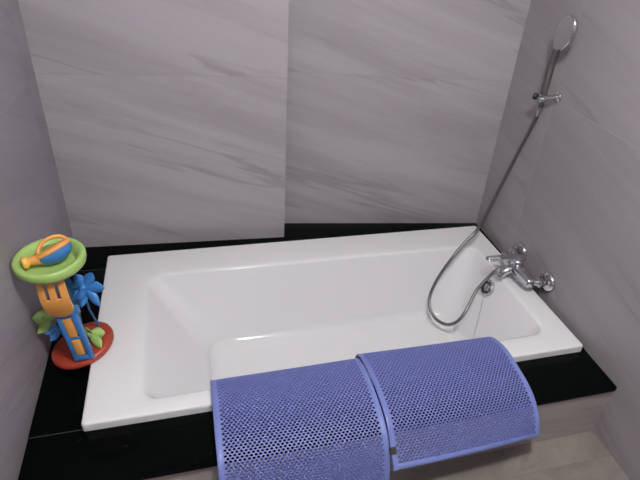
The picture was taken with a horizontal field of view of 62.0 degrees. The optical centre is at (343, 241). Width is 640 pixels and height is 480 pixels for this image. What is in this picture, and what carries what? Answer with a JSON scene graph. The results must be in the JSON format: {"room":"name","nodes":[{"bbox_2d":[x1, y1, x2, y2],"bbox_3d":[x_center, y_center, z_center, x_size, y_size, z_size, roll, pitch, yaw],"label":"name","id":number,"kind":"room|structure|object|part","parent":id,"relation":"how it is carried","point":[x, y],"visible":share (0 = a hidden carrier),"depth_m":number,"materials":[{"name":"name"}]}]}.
{"room":"bathroom","nodes":[
{"label":"bathroom","id":0,"kind":"room"},
{"bbox_2d":[0,0,72,479],"bbox_3d":[-0.750,0.044,0.636,0.100,2.305,2.900,-5,34,-15],"label":"wall","id":1,"kind":"structure","parent":0,"point":[32,203],"depth_m":1.60,"materials":[{"name":"tile"}]},
{"bbox_2d":[18,0,530,246],"bbox_3d":[-0.210,-0.837,2.087,2.049,2.305,0.238,-5,34,-15],"label":"wall","id":2,"kind":"structure","parent":0,"point":[166,119],"depth_m":2.20,"materials":[{"name":"tile"}]},
{"bbox_2d":[146,392,611,479],"bbox_3d":[0.034,0.672,1.705,1.871,0.221,0.062,-5,34,-15],"label":"wall","id":3,"kind":"structure","parent":0,"point":[578,415],"depth_m":1.83,"materials":[{"name":"tile"}]},
{"bbox_2d":[18,223,616,479],"bbox_3d":[-0.099,0.253,2.110,1.894,0.022,1.250,-5,34,-15],"label":"stone ledge","id":4,"kind":"object","parent":3,"relation":"on","point":[58,447],"visible":0.59,"depth_m":1.59,"materials":[{"name":"black stone"}]},
{"bbox_2d":[11,237,113,369],"bbox_3d":[-0.854,0.205,1.648,0.200,0.436,0.250,8,33,4],"label":"toy","id":5,"kind":"object","parent":4,"relation":"on","point":[100,335],"visible":0.79,"depth_m":1.65,"materials":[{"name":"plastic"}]},
{"bbox_2d":[21,234,71,268],"bbox_3d":[-0.835,0.031,1.498,0.069,0.077,0.136,31,41,34],"label":"watering can","id":6,"kind":"object","parent":5,"relation":"on","point":[57,252],"visible":1,"depth_m":1.49,"materials":[{"name":"blue plastic"}]},
{"bbox_3d":[-0.863,0.053,1.488,0.041,0.034,0.034,-16,38,-30],"label":"spout","id":7,"kind":"part","parent":6,"relation":"part of","materials":[{"name":"orange plastic"}]},
{"bbox_3d":[-0.828,0.006,1.507,0.087,0.045,0.022,-23,42,-36],"label":"handle","id":8,"kind":"part","parent":6,"relation":"part of","materials":[{"name":"orange plastic"}]},
{"bbox_3d":[-0.825,0.023,1.508,0.066,0.050,0.102,31,40,34],"label":"lid","id":9,"kind":"part","parent":6,"relation":"part of","materials":[{"name":"orange plastic"}]},
{"bbox_3d":[-0.838,0.055,1.520,0.190,0.044,0.198,-5,34,-15],"label":"dish","id":10,"kind":"part","parent":5,"relation":"part of","materials":[{"name":"plastic"}]},
{"bbox_2d":[36,280,94,360],"bbox_3d":[-0.826,0.244,1.586,0.101,0.330,0.048,-5,34,-15],"label":"rake","id":11,"kind":"object","parent":5,"relation":"on","point":[66,315],"visible":0.88,"depth_m":1.58,"materials":[{"name":"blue plastic"}]},
{"bbox_3d":[-0.826,0.285,1.629,0.084,0.215,0.020,-3,34,-13],"label":"handle","id":12,"kind":"part","parent":11,"relation":"part of","materials":[{"name":"blue plastic"}]},
{"bbox_2d":[81,226,582,430],"bbox_3d":[-0.057,0.362,2.178,1.708,0.334,0.867,-5,34,-15],"label":"bathtub","id":13,"kind":"object","parent":4,"relation":"in","point":[181,321],"visible":0.75,"depth_m":2.27,"materials":[{"name":"white ceramic"}]},
{"bbox_2d":[210,358,389,479],"bbox_3d":[-0.148,0.592,1.671,0.496,0.246,0.426,-5,34,-15],"label":"bath mat","id":14,"kind":"object","parent":13,"relation":"hanging from","point":[299,383],"visible":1,"depth_m":1.58,"materials":[{"name":"blue plastic"}]},
{"bbox_2d":[355,336,539,470],"bbox_3d":[0.344,0.525,1.806,0.526,0.197,0.435,-5,34,-15],"label":"bath mat","id":15,"kind":"object","parent":13,"relation":"hanging from","point":[411,364],"visible":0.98,"depth_m":1.72,"materials":[{"name":"blue plastic"}]},
{"bbox_3d":[0.580,0.364,2.326,0.011,0.243,0.209,15,34,15],"label":"plug chain","id":16,"kind":"part","parent":13,"relation":"part of","materials":[{"name":"silver metal"}]},
{"bbox_2d":[390,430,629,479],"bbox_3d":[0.266,1.299,1.060,2.074,0.100,1.888,-5,34,-15],"label":"floor","id":17,"kind":"structure","parent":0,"point":[579,456],"depth_m":1.84,"materials":[{"name":"tile"}]},
{"bbox_2d":[476,0,639,479],"bbox_3d":[1.140,-0.101,1.135,0.166,2.305,2.850,-5,34,-15],"label":"wall","id":18,"kind":"structure","parent":0,"point":[570,195],"depth_m":1.94,"materials":[{"name":"tile"}]},
{"bbox_2d":[485,242,554,292],"bbox_3d":[0.706,0.120,2.249,0.232,0.114,0.312,-5,34,-15],"label":"mixer tap","id":19,"kind":"object","parent":18,"relation":"attached to","point":[513,259],"visible":1,"depth_m":2.22,"materials":[{"name":"silver metal"}]},
{"bbox_3d":[0.694,0.123,2.260,0.070,0.058,0.044,-5,34,-15],"label":"spout","id":20,"kind":"part","parent":19,"relation":"part of","materials":[{"name":"silver metal"}]},
{"bbox_3d":[0.678,0.073,2.228,0.175,0.018,0.043,-3,33,-12],"label":"lever","id":21,"kind":"part","parent":19,"relation":"part of","materials":[{"name":"silver metal"}]},
{"bbox_2d":[532,92,561,102],"bbox_3d":[0.778,-0.550,2.034,0.102,0.041,0.062,-5,34,-15],"label":"holder","id":22,"kind":"object","parent":18,"relation":"attached to","point":[557,96],"visible":0.98,"depth_m":2.03,"materials":[{"name":"silver metal"}]},
{"bbox_2d":[428,107,542,325],"bbox_3d":[0.595,-0.072,2.229,0.324,0.968,0.205,-10,36,-23],"label":"shower hose","id":23,"kind":"object","parent":22,"relation":"hanging from","point":[538,110],"visible":1,"depth_m":2.34,"materials":[{"name":"metal"}]},
{"bbox_3d":[0.808,-0.553,2.043,0.040,0.041,0.041,-5,34,-15],"label":"wall plate","id":24,"kind":"part","parent":22,"relation":"part of","materials":[{"name":"silver metal"}]},
{"bbox_2d":[537,14,577,107],"bbox_3d":[0.776,-0.639,1.937,0.047,0.355,0.107,-5,34,-15],"label":"shower","id":25,"kind":"object","parent":22,"relation":"attached to","point":[565,32],"visible":0.98,"depth_m":1.88,"materials":[{"name":"metal"}]},
{"bbox_3d":[0.770,-0.623,1.973,0.042,0.287,0.064,-5,34,-15],"label":"handle","id":26,"kind":"part","parent":25,"relation":"part of","materials":[{"name":"metal"}]}
]}

